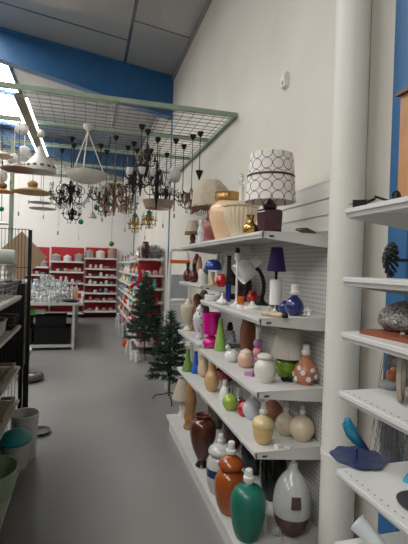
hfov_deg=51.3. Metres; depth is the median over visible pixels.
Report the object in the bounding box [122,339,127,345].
bundle
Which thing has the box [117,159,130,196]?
chandelier
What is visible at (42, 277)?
glass vase
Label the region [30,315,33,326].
crate
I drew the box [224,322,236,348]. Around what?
table lamp
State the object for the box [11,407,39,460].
plastic basket
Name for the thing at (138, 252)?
bottle
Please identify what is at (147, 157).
chandelier
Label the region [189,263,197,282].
vase
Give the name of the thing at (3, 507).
shelf
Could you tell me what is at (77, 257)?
cooking pot
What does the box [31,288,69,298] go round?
shelf
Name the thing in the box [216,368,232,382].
bowl
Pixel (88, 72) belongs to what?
beam
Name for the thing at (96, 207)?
ball
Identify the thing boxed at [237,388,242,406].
lamp
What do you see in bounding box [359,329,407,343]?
wooden board
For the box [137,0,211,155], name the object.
trim
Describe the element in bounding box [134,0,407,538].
wall
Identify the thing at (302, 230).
power cord
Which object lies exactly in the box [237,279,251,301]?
jar
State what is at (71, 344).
shelf
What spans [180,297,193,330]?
urn
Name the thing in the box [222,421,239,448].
vase
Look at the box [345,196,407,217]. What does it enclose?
shelf
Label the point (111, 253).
cooking pot
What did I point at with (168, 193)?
chandelier
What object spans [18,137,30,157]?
globe lamp
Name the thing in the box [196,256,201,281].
figurine
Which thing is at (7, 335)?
shelf
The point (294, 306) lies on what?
lamp
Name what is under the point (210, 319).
table lamp
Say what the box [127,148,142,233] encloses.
chandelier
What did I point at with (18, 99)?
light
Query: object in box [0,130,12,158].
pendant
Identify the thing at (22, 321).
cabinet
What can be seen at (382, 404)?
shelf
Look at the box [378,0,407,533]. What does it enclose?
column
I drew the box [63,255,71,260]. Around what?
cooking pot
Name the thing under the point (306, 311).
shell ornament
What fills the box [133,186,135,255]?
column
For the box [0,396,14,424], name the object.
wicker tray
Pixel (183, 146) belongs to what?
chandelier
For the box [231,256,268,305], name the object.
desk lamp
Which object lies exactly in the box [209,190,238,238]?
vase
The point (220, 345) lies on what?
lamp
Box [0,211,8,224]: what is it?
pendant
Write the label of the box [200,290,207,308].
figurine
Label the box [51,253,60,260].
cooking pot
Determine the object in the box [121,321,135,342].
shelf
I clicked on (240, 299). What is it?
cup
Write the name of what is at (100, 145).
chandelier
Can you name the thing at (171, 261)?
tray
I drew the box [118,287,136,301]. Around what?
shelf
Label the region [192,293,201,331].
figurine
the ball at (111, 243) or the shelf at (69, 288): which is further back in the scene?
the shelf at (69, 288)
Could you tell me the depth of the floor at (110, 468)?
3.38 m
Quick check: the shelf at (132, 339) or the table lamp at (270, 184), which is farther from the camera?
the shelf at (132, 339)
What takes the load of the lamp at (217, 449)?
on the shelving at (305, 254)
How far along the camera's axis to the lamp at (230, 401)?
2.78 m
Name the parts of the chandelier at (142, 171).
lamp shade, lamp shade, lamp shade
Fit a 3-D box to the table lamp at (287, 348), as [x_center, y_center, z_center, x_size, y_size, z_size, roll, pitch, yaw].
[0.487,0.471,2.469,0.206,0.285,0.206,2,1,-15]
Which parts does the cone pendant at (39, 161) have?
lamp shade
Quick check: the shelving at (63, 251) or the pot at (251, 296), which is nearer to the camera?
the pot at (251, 296)
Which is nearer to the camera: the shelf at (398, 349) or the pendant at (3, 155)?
the shelf at (398, 349)
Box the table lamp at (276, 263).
[267,247,285,311]
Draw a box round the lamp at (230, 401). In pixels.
[222,385,237,410]
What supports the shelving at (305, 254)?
on the floor at (110, 468)
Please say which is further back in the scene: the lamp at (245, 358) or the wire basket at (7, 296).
the wire basket at (7, 296)
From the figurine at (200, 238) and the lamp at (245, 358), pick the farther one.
the figurine at (200, 238)
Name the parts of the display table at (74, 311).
leg, leg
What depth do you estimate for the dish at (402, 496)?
1.27 m
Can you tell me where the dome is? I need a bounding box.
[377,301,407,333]
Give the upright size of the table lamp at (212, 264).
0.203 m
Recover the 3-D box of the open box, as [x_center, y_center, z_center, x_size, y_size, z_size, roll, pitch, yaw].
[-3.004,0.715,7.714,0.250,0.080,0.190,2,1,-15]
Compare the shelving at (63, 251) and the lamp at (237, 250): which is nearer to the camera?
the lamp at (237, 250)
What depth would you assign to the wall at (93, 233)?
12.32 m
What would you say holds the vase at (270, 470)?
on the shelving at (305, 254)
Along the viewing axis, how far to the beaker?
1.40 m
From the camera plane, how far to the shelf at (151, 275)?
7.51 m
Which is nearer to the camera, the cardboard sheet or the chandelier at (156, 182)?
the cardboard sheet
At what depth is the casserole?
2.83 m
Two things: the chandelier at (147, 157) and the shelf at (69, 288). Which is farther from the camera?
the shelf at (69, 288)
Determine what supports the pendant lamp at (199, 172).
hanging from the grid
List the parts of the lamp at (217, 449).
lid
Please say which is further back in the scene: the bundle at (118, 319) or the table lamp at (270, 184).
the bundle at (118, 319)
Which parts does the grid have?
post, cross rail, cross rail, cross rail, cross rail, cross rail, rail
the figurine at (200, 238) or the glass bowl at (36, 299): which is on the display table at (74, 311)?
the glass bowl at (36, 299)
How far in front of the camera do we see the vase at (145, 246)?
7.55 m
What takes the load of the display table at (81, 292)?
on the floor at (110, 468)
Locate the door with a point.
(174, 290)
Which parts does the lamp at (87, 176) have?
rod, rod, lamp shade, rod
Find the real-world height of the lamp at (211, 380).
0.219 m
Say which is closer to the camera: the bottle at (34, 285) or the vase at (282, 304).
the vase at (282, 304)
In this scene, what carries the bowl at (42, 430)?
on the floor at (110, 468)
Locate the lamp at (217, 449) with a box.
[206,433,227,494]
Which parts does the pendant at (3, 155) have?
lamp shade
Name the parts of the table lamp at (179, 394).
lamp shade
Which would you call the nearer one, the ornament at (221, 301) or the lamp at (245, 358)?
the lamp at (245, 358)
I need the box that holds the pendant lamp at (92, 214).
[87,160,96,217]
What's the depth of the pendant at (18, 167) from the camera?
4.20 m
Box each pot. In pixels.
[40,260,47,266]
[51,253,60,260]
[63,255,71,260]
[74,253,84,261]
[85,249,93,257]
[96,250,104,257]
[107,249,116,257]
[216,274,226,286]
[242,215,256,233]
[246,290,257,302]
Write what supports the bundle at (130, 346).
on the floor at (110, 468)
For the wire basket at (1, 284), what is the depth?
2.79 m
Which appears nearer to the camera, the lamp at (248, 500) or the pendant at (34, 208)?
the lamp at (248, 500)
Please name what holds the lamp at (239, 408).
on the shelving at (305, 254)
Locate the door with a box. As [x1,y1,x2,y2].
[160,249,192,389]
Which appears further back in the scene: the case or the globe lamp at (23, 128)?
the globe lamp at (23, 128)
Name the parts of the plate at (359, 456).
dish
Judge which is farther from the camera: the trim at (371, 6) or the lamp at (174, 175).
the lamp at (174, 175)
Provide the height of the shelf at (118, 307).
0.035 m
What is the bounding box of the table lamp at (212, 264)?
[204,259,221,284]
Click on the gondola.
(151, 265)
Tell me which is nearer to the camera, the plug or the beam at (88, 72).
the plug
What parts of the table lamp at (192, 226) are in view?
lamp shade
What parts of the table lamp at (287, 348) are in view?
lamp shade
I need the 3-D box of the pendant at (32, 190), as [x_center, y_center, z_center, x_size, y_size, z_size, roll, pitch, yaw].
[-1.928,-1.213,4.799,0.430,0.643,0.430,2,1,-15]
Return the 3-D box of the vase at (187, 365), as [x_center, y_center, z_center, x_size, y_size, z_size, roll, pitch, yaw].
[-0.148,0.802,3.880,0.103,0.201,0.103,2,1,-15]
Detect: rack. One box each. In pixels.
[0,227,31,529]
[334,196,407,543]
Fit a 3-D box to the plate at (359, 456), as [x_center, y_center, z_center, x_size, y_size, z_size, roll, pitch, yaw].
[0.564,0.605,1.547,0.194,0.154,0.194,2,1,-15]
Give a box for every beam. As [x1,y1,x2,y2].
[0,27,173,119]
[0,126,135,177]
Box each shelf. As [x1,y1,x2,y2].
[0,295,21,310]
[0,325,20,347]
[0,366,19,395]
[0,399,18,435]
[0,472,17,524]
[30,333,74,347]
[31,288,69,289]
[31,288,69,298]
[117,297,134,314]
[117,306,135,329]
[118,261,138,262]
[118,270,136,275]
[118,279,135,288]
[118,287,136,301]
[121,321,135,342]
[135,341,159,347]
[137,274,163,276]
[334,531,407,543]
[337,461,407,536]
[339,387,407,434]
[341,331,407,359]
[343,277,407,290]
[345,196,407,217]
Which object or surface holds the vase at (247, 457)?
on the shelving at (305, 254)
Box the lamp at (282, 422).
[275,401,293,435]
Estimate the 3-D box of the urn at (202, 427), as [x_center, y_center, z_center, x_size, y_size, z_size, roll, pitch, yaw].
[-0.009,1.184,2.995,0.187,0.362,0.187,2,1,-15]
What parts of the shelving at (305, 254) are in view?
price rail, price rail, price rail, price rail, price rail, shelf, shelf, shelf, price rail, shelf, shelf, price rail, price rail, price rail, price rail, shelf, round foot, shelf, shelf, shelf, shelf, panel, header panel, header panel, header panel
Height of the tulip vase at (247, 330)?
0.288 m
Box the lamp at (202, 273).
[198,269,207,283]
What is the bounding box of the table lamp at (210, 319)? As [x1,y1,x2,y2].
[202,312,220,348]
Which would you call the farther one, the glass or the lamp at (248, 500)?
the glass
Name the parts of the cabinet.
leg, leg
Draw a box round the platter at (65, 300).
[62,299,79,301]
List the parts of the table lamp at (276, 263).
lamp shade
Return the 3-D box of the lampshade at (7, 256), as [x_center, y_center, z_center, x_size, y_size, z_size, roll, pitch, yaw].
[-1.607,-0.115,3.108,0.408,0.109,0.109,0,1,-22]
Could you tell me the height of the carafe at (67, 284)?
0.230 m
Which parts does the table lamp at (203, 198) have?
lamp shade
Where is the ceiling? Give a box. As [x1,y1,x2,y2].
[0,0,207,155]
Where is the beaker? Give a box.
[351,515,386,543]
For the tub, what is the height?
0.250 m
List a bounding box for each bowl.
[31,297,38,301]
[37,426,50,435]
[204,294,219,300]
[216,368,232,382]
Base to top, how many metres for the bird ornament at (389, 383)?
0.075 m
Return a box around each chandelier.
[48,136,90,209]
[49,148,68,209]
[61,143,80,223]
[87,143,111,203]
[94,149,112,216]
[95,135,132,215]
[116,145,138,213]
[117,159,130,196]
[123,141,142,201]
[126,124,155,195]
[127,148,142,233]
[137,129,156,174]
[142,137,168,209]
[142,148,157,228]
[159,152,176,199]
[172,144,190,205]
[178,134,196,214]
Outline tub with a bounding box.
[0,427,32,471]
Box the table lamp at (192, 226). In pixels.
[184,220,198,243]
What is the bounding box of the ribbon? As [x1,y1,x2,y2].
[129,264,145,287]
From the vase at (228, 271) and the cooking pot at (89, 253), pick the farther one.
the cooking pot at (89, 253)
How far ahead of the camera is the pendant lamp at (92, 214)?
5.31 m
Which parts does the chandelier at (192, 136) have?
rod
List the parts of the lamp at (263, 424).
lid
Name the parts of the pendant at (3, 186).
knob, lamp shade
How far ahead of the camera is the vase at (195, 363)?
3.79 m
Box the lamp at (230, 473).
[214,440,243,516]
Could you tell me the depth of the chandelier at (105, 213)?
5.33 m
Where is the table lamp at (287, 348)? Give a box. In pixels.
[270,327,302,378]
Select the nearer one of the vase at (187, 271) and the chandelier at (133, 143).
the vase at (187, 271)
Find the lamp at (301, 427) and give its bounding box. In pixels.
[289,405,314,441]
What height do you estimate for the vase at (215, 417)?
0.421 m
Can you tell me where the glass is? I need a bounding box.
[237,296,243,308]
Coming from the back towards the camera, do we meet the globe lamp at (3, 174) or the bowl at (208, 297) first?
the globe lamp at (3, 174)
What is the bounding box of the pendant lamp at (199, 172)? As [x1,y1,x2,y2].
[196,131,203,179]
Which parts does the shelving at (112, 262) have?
shelf, shelf, shelf, shelf, shelf, shelf, shelf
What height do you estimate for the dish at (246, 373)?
0.020 m
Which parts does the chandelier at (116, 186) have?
rod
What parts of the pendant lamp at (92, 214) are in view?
lamp shade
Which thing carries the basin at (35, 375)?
on the floor at (110, 468)
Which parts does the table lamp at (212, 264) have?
lamp shade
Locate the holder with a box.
[349,190,400,206]
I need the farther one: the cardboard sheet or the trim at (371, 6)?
the cardboard sheet
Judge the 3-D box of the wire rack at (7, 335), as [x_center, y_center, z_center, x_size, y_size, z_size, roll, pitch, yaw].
[-1.265,0.575,1.928,0.548,1.830,3.368,2,1,-15]
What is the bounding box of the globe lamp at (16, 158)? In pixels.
[8,133,20,163]
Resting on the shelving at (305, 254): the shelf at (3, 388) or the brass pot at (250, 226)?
the brass pot at (250, 226)
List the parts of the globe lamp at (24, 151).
globe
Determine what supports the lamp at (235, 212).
on the shelving at (305, 254)
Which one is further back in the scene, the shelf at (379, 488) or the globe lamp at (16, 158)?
the globe lamp at (16, 158)
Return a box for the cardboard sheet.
[2,232,46,279]
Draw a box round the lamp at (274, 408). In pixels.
[265,399,282,420]
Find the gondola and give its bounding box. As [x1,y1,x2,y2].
[117,258,164,347]
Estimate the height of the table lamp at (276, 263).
0.380 m
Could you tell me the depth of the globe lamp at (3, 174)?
4.96 m
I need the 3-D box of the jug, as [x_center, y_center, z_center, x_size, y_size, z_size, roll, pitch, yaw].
[-2.499,0.413,8.242,0.100,0.250,0.100,2,1,-15]
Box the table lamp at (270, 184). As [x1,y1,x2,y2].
[244,149,295,231]
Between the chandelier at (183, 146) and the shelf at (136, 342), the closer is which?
the chandelier at (183, 146)
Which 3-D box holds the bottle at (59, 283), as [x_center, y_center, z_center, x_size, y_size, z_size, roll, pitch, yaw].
[-2.710,0.228,7.989,0.078,0.190,0.076,2,1,-15]
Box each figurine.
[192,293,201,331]
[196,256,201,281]
[197,219,203,242]
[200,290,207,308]
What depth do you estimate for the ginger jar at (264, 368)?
2.33 m
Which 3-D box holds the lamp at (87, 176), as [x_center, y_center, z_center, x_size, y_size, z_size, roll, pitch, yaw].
[-1.207,-1.215,4.394,0.420,0.607,0.420,1,1,-24]
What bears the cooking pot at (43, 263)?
on the shelving at (46, 250)
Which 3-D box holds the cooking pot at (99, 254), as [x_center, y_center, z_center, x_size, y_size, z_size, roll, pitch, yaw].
[-3.000,-0.523,12.318,0.268,0.236,0.268,2,1,23]
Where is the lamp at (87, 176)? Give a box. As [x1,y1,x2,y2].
[65,123,107,184]
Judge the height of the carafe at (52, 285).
0.230 m
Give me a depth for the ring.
1.30 m
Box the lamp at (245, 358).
[237,349,253,367]
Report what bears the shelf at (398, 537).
attached to the rack at (379, 488)
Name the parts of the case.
cornice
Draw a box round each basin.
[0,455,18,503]
[16,369,43,382]
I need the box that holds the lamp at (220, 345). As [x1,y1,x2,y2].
[214,318,225,351]
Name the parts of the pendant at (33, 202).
lamp shade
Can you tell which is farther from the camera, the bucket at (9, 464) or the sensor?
the sensor
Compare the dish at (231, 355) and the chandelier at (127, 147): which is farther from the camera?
the chandelier at (127, 147)
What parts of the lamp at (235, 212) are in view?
bulb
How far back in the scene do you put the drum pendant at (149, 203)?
4.89 m
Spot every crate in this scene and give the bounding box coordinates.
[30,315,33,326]
[30,324,34,344]
[33,323,71,344]
[35,313,66,326]
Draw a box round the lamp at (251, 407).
[242,394,260,419]
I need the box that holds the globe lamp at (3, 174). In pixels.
[0,146,7,181]
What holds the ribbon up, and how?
hanging from the gondola
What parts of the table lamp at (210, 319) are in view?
lamp shade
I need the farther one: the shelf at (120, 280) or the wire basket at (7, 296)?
the shelf at (120, 280)
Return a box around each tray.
[0,363,15,384]
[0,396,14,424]
[170,260,189,263]
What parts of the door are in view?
rail, rail, rail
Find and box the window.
[0,63,20,126]
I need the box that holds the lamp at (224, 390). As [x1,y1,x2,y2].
[219,379,228,400]
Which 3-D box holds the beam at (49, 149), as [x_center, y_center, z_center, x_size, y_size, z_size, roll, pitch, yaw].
[-6.995,-3.615,11.278,10.350,1.519,0.180,2,1,-15]
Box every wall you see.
[0,146,134,313]
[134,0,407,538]
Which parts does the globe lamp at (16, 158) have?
globe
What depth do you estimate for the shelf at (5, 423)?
3.05 m
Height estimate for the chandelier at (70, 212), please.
0.962 m
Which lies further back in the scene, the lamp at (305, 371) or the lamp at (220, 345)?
the lamp at (220, 345)
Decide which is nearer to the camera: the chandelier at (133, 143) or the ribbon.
the chandelier at (133, 143)
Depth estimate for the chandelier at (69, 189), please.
4.81 m
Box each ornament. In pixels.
[215,252,224,275]
[216,292,227,304]
[300,306,311,315]
[378,367,395,390]
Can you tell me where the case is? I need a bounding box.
[395,86,407,196]
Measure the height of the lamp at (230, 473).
0.408 m
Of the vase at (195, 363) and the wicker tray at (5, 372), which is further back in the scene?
the vase at (195, 363)
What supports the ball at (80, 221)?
hanging from the grid
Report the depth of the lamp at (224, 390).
2.98 m
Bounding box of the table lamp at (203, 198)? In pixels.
[191,179,227,240]
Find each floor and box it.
[0,316,224,543]
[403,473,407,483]
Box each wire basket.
[0,264,16,281]
[0,280,18,300]
[0,283,5,302]
[0,314,18,330]
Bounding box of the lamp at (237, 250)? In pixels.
[231,248,240,305]
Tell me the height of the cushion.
0.027 m
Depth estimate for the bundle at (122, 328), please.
8.95 m
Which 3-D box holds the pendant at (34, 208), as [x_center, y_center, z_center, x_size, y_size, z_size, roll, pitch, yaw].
[-2.192,-1.207,5.799,0.355,0.695,0.355,2,1,-15]
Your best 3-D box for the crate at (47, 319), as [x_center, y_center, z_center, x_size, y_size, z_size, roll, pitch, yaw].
[-2.818,0.882,7.852,0.530,0.200,0.480,2,1,-15]
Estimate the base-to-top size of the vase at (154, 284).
0.169 m
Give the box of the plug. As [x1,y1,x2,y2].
[274,443,292,448]
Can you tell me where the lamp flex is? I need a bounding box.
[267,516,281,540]
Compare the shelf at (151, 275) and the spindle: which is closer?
the spindle
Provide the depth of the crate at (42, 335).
7.58 m
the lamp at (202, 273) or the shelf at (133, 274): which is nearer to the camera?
the lamp at (202, 273)
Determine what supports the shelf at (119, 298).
attached to the gondola
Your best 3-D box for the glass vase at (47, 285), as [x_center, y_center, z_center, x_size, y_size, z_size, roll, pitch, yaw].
[-2.957,0.185,7.999,0.108,0.260,0.105,2,1,-15]
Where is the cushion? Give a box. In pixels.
[378,379,395,390]
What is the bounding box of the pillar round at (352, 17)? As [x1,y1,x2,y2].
[318,0,371,543]
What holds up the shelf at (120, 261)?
attached to the gondola
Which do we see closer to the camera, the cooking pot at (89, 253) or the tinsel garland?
the tinsel garland
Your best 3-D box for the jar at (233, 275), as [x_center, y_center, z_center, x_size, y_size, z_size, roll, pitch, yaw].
[0.236,0.098,3.413,0.124,0.241,0.124,2,1,-15]
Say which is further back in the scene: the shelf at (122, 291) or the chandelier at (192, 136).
the shelf at (122, 291)
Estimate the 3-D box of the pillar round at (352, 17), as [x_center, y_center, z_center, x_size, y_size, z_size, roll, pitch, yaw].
[0.715,-0.844,2.079,0.173,4.780,0.173,2,1,-15]
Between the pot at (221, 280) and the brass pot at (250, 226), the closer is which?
the brass pot at (250, 226)
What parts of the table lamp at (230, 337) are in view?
lamp shade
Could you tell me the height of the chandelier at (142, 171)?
0.731 m
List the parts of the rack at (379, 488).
price rail, price rail, price rail, price rail, price rail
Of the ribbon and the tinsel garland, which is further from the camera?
the ribbon
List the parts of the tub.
lid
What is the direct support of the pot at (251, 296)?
on the shelving at (305, 254)
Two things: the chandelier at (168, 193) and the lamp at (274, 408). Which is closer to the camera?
the lamp at (274, 408)
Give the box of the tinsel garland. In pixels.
[369,352,407,462]
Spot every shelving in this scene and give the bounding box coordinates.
[16,247,50,315]
[48,247,84,317]
[83,247,117,317]
[166,180,329,543]
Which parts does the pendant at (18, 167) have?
lamp shade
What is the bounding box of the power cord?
[295,228,315,233]
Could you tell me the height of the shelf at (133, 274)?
0.035 m
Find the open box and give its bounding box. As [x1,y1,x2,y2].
[33,309,45,313]
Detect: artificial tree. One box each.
[122,271,163,360]
[145,309,192,405]
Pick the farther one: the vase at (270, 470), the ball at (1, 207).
the ball at (1, 207)
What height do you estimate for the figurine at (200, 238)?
0.206 m
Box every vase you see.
[39,275,44,288]
[45,275,49,288]
[141,242,149,257]
[152,279,156,287]
[182,348,191,371]
[183,262,190,281]
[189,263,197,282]
[191,351,197,373]
[193,254,198,270]
[197,354,208,375]
[207,403,221,428]
[209,190,238,238]
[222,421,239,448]
[225,255,231,301]
[240,319,255,353]
[240,443,259,475]
[259,459,286,501]
[279,300,286,312]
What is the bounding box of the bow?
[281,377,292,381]
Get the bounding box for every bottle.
[32,279,36,288]
[39,292,43,301]
[47,292,51,302]
[58,279,61,288]
[135,246,141,260]
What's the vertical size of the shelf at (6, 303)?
0.034 m
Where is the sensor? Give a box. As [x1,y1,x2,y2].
[280,71,288,89]
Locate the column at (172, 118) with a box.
[166,118,172,326]
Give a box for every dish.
[224,344,238,361]
[244,371,254,376]
[396,490,407,509]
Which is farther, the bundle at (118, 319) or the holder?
the bundle at (118, 319)
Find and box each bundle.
[115,313,121,327]
[118,324,126,337]
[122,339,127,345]
[125,340,134,355]
[130,350,139,362]
[148,244,163,258]
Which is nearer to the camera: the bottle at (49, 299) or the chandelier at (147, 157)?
the chandelier at (147, 157)
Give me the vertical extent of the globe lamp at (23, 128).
0.173 m
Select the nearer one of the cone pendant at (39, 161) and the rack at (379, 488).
the rack at (379, 488)
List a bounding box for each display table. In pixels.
[30,297,82,349]
[33,290,83,334]
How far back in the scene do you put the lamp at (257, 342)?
2.54 m
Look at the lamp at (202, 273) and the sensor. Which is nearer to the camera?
the sensor
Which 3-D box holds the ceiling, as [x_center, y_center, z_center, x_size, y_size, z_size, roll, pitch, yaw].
[-4.708,-3.827,3.033,10.750,0.932,17.900,2,1,-15]
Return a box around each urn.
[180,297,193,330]
[190,412,215,468]
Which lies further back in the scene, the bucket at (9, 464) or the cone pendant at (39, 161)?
the cone pendant at (39, 161)
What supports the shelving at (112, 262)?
on the floor at (110, 468)
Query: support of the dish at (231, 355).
on the shelving at (305, 254)
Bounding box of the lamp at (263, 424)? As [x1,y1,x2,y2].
[252,403,273,444]
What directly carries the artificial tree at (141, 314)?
on the floor at (110, 468)
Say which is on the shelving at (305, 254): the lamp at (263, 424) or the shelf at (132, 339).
the lamp at (263, 424)
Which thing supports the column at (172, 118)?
on the floor at (110, 468)
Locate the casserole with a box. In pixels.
[0,316,7,336]
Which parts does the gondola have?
panel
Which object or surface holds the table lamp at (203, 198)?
on the shelving at (305, 254)
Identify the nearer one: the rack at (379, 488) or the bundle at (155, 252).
the rack at (379, 488)
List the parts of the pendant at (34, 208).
lamp shade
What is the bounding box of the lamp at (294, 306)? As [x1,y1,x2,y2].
[285,284,303,315]
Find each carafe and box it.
[50,277,55,288]
[63,277,68,288]
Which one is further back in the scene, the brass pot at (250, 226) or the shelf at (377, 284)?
the brass pot at (250, 226)
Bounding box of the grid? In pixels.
[0,81,236,388]
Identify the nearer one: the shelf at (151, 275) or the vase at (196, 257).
the vase at (196, 257)
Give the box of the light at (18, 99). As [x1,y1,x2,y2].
[11,92,47,155]
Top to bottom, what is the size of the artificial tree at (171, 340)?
1.060 m
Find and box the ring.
[396,332,406,401]
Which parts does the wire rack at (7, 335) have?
price rail, price rail, price rail, price rail, price rail, wire panel, post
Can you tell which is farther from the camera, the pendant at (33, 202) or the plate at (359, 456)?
the pendant at (33, 202)
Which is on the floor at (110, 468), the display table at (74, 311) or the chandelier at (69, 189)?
the display table at (74, 311)
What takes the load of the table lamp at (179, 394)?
on the shelving at (305, 254)
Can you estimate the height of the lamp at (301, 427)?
0.186 m
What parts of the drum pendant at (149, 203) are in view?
lamp shade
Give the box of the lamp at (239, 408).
[237,399,245,416]
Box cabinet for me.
[0,281,26,408]
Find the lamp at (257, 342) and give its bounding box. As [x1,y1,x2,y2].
[253,327,262,370]
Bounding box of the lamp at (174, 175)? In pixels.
[169,138,180,210]
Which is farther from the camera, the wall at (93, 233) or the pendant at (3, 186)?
the wall at (93, 233)
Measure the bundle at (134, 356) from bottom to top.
0.180 m
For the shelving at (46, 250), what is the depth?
12.13 m
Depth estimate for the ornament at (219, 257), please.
3.70 m
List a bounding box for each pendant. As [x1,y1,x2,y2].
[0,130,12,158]
[0,130,36,173]
[0,139,14,193]
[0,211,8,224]
[12,145,50,195]
[24,129,56,174]
[29,175,51,204]
[29,175,55,210]
[142,151,173,210]
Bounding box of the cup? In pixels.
[237,296,243,304]
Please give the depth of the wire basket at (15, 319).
3.26 m
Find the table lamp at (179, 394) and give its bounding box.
[172,377,186,417]
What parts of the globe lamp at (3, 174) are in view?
globe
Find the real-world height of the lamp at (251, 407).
0.178 m
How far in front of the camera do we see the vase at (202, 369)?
3.64 m
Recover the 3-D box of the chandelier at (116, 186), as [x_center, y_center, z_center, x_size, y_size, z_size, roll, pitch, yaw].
[-0.995,-1.072,4.747,0.398,0.888,0.398,1,1,-19]
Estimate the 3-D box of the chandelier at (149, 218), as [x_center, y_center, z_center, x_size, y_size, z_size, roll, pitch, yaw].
[-0.675,-1.020,5.242,0.199,0.985,0.207,2,1,20]
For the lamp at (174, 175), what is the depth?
4.76 m
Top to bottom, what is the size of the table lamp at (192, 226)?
0.230 m
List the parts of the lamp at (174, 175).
lamp shade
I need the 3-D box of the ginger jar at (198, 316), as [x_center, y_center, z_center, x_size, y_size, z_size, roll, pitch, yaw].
[-0.037,0.410,3.532,0.113,0.291,0.113,1,1,-35]
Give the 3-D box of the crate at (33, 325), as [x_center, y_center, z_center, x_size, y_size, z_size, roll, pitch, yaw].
[-3.390,1.118,7.647,0.630,0.300,0.530,2,1,-15]
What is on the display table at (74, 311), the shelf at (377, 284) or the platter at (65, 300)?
the platter at (65, 300)
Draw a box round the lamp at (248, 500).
[230,467,265,543]
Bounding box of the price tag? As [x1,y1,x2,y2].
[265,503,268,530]
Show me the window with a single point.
(6, 72)
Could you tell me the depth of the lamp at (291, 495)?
2.20 m
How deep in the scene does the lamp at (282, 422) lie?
2.39 m
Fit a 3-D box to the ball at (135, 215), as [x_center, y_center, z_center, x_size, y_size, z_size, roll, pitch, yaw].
[-0.820,-1.076,5.124,0.061,0.860,0.060,2,1,-15]
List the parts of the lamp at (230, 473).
lid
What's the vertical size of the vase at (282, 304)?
0.072 m
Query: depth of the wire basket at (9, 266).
3.15 m
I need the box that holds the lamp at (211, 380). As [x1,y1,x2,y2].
[204,362,218,391]
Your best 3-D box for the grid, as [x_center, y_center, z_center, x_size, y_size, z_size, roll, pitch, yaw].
[-2.093,-1.184,5.287,3.955,5.218,3.686,2,1,-15]
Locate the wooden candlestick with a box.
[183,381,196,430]
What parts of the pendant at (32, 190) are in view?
lamp shade, knob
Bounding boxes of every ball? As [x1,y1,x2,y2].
[0,163,3,210]
[78,154,83,223]
[94,154,98,209]
[109,165,113,245]
[133,160,137,217]
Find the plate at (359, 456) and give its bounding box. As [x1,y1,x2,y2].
[329,417,386,469]
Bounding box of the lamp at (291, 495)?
[273,460,310,537]
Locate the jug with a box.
[72,287,77,298]
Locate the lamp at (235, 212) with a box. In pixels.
[222,173,259,235]
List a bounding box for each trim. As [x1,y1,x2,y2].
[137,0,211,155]
[353,6,371,538]
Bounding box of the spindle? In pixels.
[260,311,287,318]
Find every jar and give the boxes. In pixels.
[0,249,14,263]
[193,304,203,338]
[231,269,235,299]
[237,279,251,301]
[254,353,275,382]
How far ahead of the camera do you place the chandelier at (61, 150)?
5.35 m
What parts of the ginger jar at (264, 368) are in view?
lid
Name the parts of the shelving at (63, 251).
shelf, shelf, shelf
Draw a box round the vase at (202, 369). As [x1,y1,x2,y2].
[197,354,208,375]
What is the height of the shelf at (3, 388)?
0.034 m
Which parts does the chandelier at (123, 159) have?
lamp shade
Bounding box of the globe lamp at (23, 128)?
[15,122,28,134]
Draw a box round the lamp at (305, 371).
[292,344,317,384]

